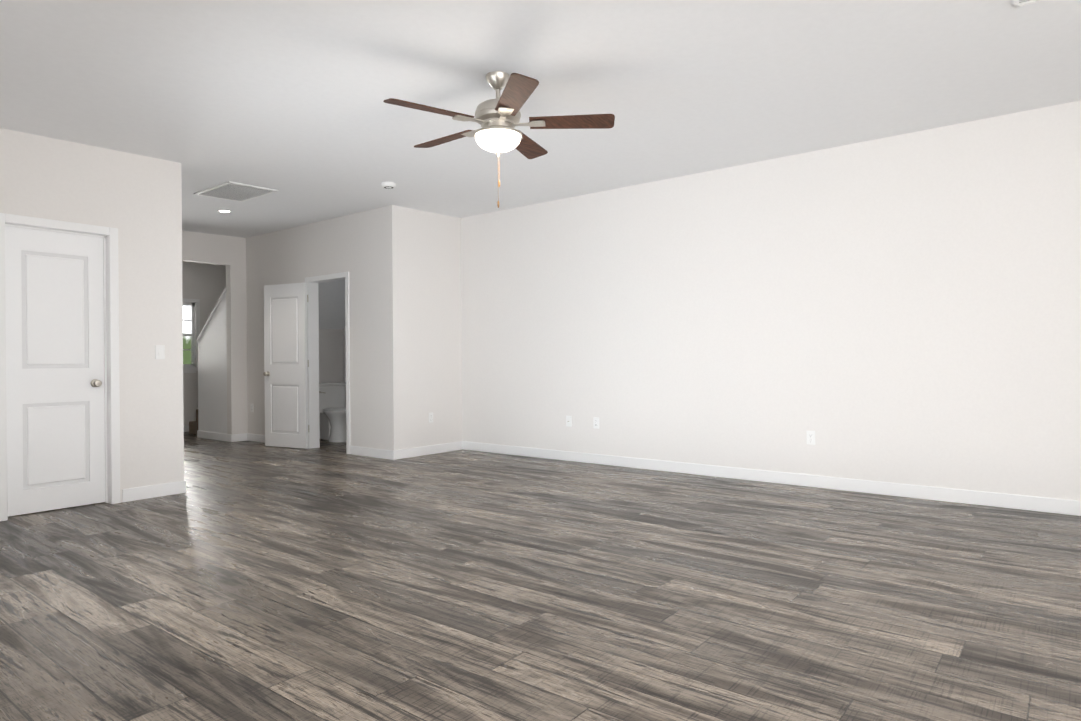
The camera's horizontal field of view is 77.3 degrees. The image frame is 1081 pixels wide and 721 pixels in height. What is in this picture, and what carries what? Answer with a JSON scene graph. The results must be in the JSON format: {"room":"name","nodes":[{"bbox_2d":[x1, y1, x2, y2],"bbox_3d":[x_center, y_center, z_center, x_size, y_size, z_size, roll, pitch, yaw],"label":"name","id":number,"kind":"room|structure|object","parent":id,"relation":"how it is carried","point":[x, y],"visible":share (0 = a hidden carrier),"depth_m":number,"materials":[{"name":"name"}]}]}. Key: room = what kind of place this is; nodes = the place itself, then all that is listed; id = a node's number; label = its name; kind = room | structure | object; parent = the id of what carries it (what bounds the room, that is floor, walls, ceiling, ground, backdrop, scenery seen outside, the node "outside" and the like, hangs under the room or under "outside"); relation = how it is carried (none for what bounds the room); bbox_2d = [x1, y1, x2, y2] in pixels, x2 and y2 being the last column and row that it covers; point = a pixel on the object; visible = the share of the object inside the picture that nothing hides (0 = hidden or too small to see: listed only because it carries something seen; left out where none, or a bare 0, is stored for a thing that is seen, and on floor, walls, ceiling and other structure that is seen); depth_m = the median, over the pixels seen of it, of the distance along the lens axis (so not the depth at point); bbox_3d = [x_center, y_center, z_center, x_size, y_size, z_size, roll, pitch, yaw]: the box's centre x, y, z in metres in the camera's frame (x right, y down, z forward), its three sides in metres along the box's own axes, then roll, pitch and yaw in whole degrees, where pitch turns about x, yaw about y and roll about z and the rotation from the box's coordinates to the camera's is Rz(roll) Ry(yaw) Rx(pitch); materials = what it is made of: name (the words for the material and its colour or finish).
{"room":"empty living room","nodes":[
{"label":"empty living room","id":0,"kind":"room"},
{"bbox_2d":[0,128,183,502],"bbox_3d":[-3.686,-0.336,4.748,0.120,2.870,2.210,0,0,38],"label":"wall","id":1,"kind":"structure","parent":0,"point":[146,202],"depth_m":5.30,"materials":[{"name":"paint"}]},
{"bbox_2d":[5,226,104,516],"bbox_3d":[-3.535,0.072,4.944,0.101,2.035,0.634,0,0,38],"label":"closet door","id":2,"kind":"structure","parent":1,"relation":"in","point":[55,371],"depth_m":4.94,"materials":[{"name":"white wood"}]},
{"bbox_2d":[0,213,119,520],"bbox_3d":[-3.525,0.042,4.936,0.136,2.110,0.760,0,0,38],"label":"trim","id":3,"kind":"structure","parent":1,"relation":"attached to","point":[109,235],"depth_m":5.15,"materials":[{"name":"white wood"}]},
{"bbox_2d":[122,480,185,501],"bbox_3d":[-3.078,1.043,5.401,0.013,0.100,0.475,0,0,38],"label":"baseboard","id":4,"kind":"structure","parent":1,"relation":"attached to","point":[150,491],"depth_m":5.38,"materials":[{"name":"white wood"}]},
{"bbox_2d":[155,345,164,358],"bbox_3d":[-3.060,-0.067,5.434,0.011,0.115,0.070,0,0,38],"label":"light switch","id":5,"kind":"object","parent":1,"relation":"attached to","point":[159,351],"visible":1,"depth_m":5.43,"materials":[{"name":"white plastic"}]},
{"bbox_2d":[182,261,225,424],"bbox_3d":[-5.350,-0.334,10.729,0.120,2.870,2.200,0,0,38],"label":"wall","id":6,"kind":"structure","parent":0,"point":[210,283],"depth_m":10.59,"materials":[{"name":"paint"}]},
{"bbox_2d":[183,298,199,372],"bbox_3d":[-5.704,-0.381,10.211,0.115,1.150,1.110,0,0,38],"label":"window","id":7,"kind":"structure","parent":6,"relation":"in","point":[190,306],"depth_m":10.55,"materials":[{"name":"white"}]},
{"bbox_2d":[196,288,226,433],"bbox_3d":[-4.548,0.057,9.449,0.840,2.081,0.130,0,0,38],"label":"wall","id":8,"kind":"structure","parent":0,"point":[211,340],"depth_m":9.37,"materials":[{"name":"white paint"}]},
{"bbox_2d":[197,430,230,441],"bbox_3d":[-4.530,1.047,9.370,0.963,0.100,0.013,0,0,38],"label":"baseboard","id":9,"kind":"structure","parent":8,"relation":"attached to","point":[212,435],"depth_m":9.35,"materials":[{"name":"white wood"}]},
{"bbox_2d":[182,230,246,434],"bbox_3d":[-5.440,-0.328,7.546,0.120,2.870,4.430,0,0,38],"label":"wall","id":10,"kind":"structure","parent":0,"point":[236,320],"depth_m":9.12,"materials":[{"name":"paint"}]},
{"bbox_2d":[231,433,246,441],"bbox_3d":[-4.082,1.044,9.149,0.013,0.100,0.220,0,0,38],"label":"baseboard","id":11,"kind":"structure","parent":10,"relation":"attached to","point":[238,437],"depth_m":9.14,"materials":[{"name":"white wood"}]},
{"bbox_2d":[246,207,386,449],"bbox_3d":[-2.869,-0.348,8.415,3.080,2.870,0.120,0,0,38],"label":"wall","id":12,"kind":"structure","parent":0,"point":[367,286],"depth_m":7.81,"materials":[{"name":"paint"}]},
{"bbox_2d":[247,433,264,442],"bbox_3d":[-3.453,1.040,8.802,1.432,0.100,0.013,0,0,38],"label":"baseboard","id":13,"kind":"structure","parent":12,"relation":"attached to","point":[255,437],"depth_m":9.08,"materials":[{"name":"white wood"}]},
{"bbox_2d":[263,282,307,448],"bbox_3d":[-3.202,0.064,8.424,0.692,2.035,0.232,0,0,38],"label":"bathroom door","id":14,"kind":"structure","parent":12,"relation":"in","point":[285,373],"depth_m":8.42,"materials":[{"name":"white wood"}]},
{"bbox_2d":[305,272,349,453],"bbox_3d":[-2.513,0.030,8.137,0.880,2.110,0.152,0,0,38],"label":"door frame","id":15,"kind":"structure","parent":12,"relation":"attached to","point":[313,357],"depth_m":8.34,"materials":[{"name":"white wood"}]},
{"bbox_2d":[350,445,392,459],"bbox_3d":[-1.900,1.031,7.577,0.772,0.100,0.013,0,0,38],"label":"baseboard","id":16,"kind":"structure","parent":12,"relation":"attached to","point":[372,452],"depth_m":7.56,"materials":[{"name":"white wood"}]},
{"bbox_2d":[319,329,342,426],"bbox_3d":[-3.183,-0.347,9.357,0.120,2.870,0.970,0,0,38],"label":"wall","id":17,"kind":"structure","parent":0,"point":[330,355],"depth_m":9.54,"materials":[{"name":"paint"}]},
{"bbox_2d":[318,280,344,328],"bbox_3d":[-2.526,-1.091,8.833,1.570,1.290,0.970,0,0,38],"label":"wall","id":18,"kind":"structure","parent":0,"point":[331,297],"depth_m":9.13,"materials":[{"name":"paint"}]},
{"bbox_2d":[343,327,345,407],"bbox_3d":[-1.939,-0.356,9.070,2.430,2.870,0.120,0,0,38],"label":"wall","id":19,"kind":"structure","parent":0,"point":[344,357],"depth_m":9.68,"materials":[{"name":"paint"}]},
{"bbox_2d":[385,205,461,450],"bbox_3d":[-1.288,-0.359,7.837,0.120,2.870,1.170,0,0,38],"label":"wall","id":20,"kind":"structure","parent":0,"point":[423,316],"depth_m":7.68,"materials":[{"name":"paint"}]},
{"bbox_2d":[393,441,461,459],"bbox_3d":[-1.271,1.026,7.740,0.013,0.100,1.050,0,0,38],"label":"baseboard","id":21,"kind":"structure","parent":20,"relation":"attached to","point":[422,451],"depth_m":7.70,"materials":[{"name":"white wood"}]},
{"bbox_2d":[429,412,432,422],"bbox_3d":[-1.258,0.656,7.763,0.009,0.115,0.070,0,0,38],"label":"electrical outlet","id":22,"kind":"object","parent":20,"relation":"attached to","point":[430,417],"visible":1,"depth_m":7.76,"materials":[{"name":"white plastic"}]},
{"bbox_2d":[0,432,1080,720],"bbox_3d":[-2.418,1.141,4.148,14.720,0.100,8.920,0,0,38],"label":"floor","id":23,"kind":"structure","parent":0,"point":[326,580],"depth_m":3.04,"materials":[{"name":"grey wood"}]},
{"bbox_2d":[189,409,197,434],"bbox_3d":[-4.436,0.525,10.040,1.400,1.140,0.920,0,0,38],"label":"stairs","id":24,"kind":"structure","parent":23,"relation":"on","point":[193,427],"depth_m":10.00,"materials":[{"name":"carpet"}]},
{"bbox_2d":[319,382,345,441],"bbox_3d":[-2.775,0.697,9.198,0.703,0.775,0.494,0,0,38],"label":"toilet","id":25,"kind":"object","parent":23,"relation":"on","point":[332,410],"visible":0.77,"depth_m":9.16,"materials":[{"name":"ceramic"}]},
{"bbox_2d":[0,0,1080,237],"bbox_3d":[-2.439,-1.737,4.143,14.720,0.445,8.920,0,0,38],"label":"ceiling","id":26,"kind":"structure","parent":0,"point":[286,98],"depth_m":4.06,"materials":[{"name":"paint"}]},
{"bbox_2d":[217,210,231,212],"bbox_3d":[-3.494,-1.651,7.472,0.150,0.009,0.150,0,0,38],"label":"recessed light","id":27,"kind":"object","parent":26,"relation":"in","point":[226,211],"visible":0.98,"depth_m":7.49,"materials":[{"name":"white plastic"}]},
{"bbox_2d":[194,181,278,201],"bbox_3d":[-2.974,-1.642,6.597,0.700,0.023,0.490,0,0,38],"label":"ceiling vent","id":28,"kind":"object","parent":26,"relation":"in","point":[234,191],"visible":1,"depth_m":6.57,"materials":[{"name":"white plastic"}]},
{"bbox_2d":[381,182,395,188],"bbox_3d":[-1.438,-1.657,6.397,0.136,0.043,0.136,0,0,38],"label":"smoke detector","id":29,"kind":"object","parent":26,"relation":"attached to","point":[388,185],"visible":1,"depth_m":6.35,"materials":[{"name":"white plastic"}]},
{"bbox_2d":[383,71,614,207],"bbox_3d":[-0.284,-1.274,3.963,1.254,0.782,1.312,0,0,38],"label":"ceiling fan","id":30,"kind":"object","parent":26,"relation":"hanging from","point":[497,119],"visible":1,"depth_m":3.86,"materials":[{"name":"brown wood"}]},
{"bbox_2d":[1013,0,1043,7],"bbox_3d":[2.238,-1.685,3.065,0.160,0.017,0.300,0,0,38],"label":"ceiling vent","id":31,"kind":"object","parent":26,"relation":"in","point":[1019,3],"visible":1,"depth_m":3.18,"materials":[{"name":"white plastic"}]},
{"bbox_2d":[461,100,1080,500],"bbox_3d":[2.496,-0.383,5.521,8.690,2.870,0.120,0,0,38],"label":"wall","id":32,"kind":"structure","parent":0,"point":[904,308],"depth_m":5.61,"materials":[{"name":"paint"}]},
{"bbox_2d":[566,416,571,426],"bbox_3d":[0.296,0.646,7.173,0.070,0.115,0.022,0,0,38],"label":"outlet","id":33,"kind":"object","parent":32,"relation":"attached to","point":[568,421],"visible":1,"depth_m":7.17,"materials":[{"name":"white plastic"}]},
{"bbox_2d":[593,417,598,428],"bbox_3d":[0.575,0.644,6.961,0.070,0.115,0.009,0,0,38],"label":"electrical outlet","id":34,"kind":"object","parent":32,"relation":"attached to","point":[596,422],"visible":1,"depth_m":6.96,"materials":[{"name":"white plastic"}]},
{"bbox_2d":[462,441,1080,515],"bbox_3d":[2.417,1.003,5.508,8.570,0.100,0.013,0,0,38],"label":"baseboard","id":35,"kind":"structure","parent":32,"relation":"attached to","point":[1044,504],"depth_m":5.61,"materials":[{"name":"white wood"}]},
{"bbox_2d":[806,431,814,444],"bbox_3d":[2.255,0.644,5.636,0.070,0.115,0.009,0,0,38],"label":"electrical outlet","id":36,"kind":"object","parent":32,"relation":"attached to","point":[810,437],"visible":1,"depth_m":5.63,"materials":[{"name":"white plastic"}]},
{"bbox_3d":[-7.167,-0.317,8.424,0.120,2.870,3.670,0,0,38],"label":"wall","id":37,"kind":"structure","parent":0,"visible":0},
{"bbox_2d":[184,425,188,431],"bbox_3d":[-6.609,1.063,9.013,0.013,0.100,5.270,0,0,38],"label":"baseboard","id":38,"kind":"structure","parent":37,"relation":"attached to","point":[186,428],"depth_m":10.44,"materials":[{"name":"white wood"}]}
]}

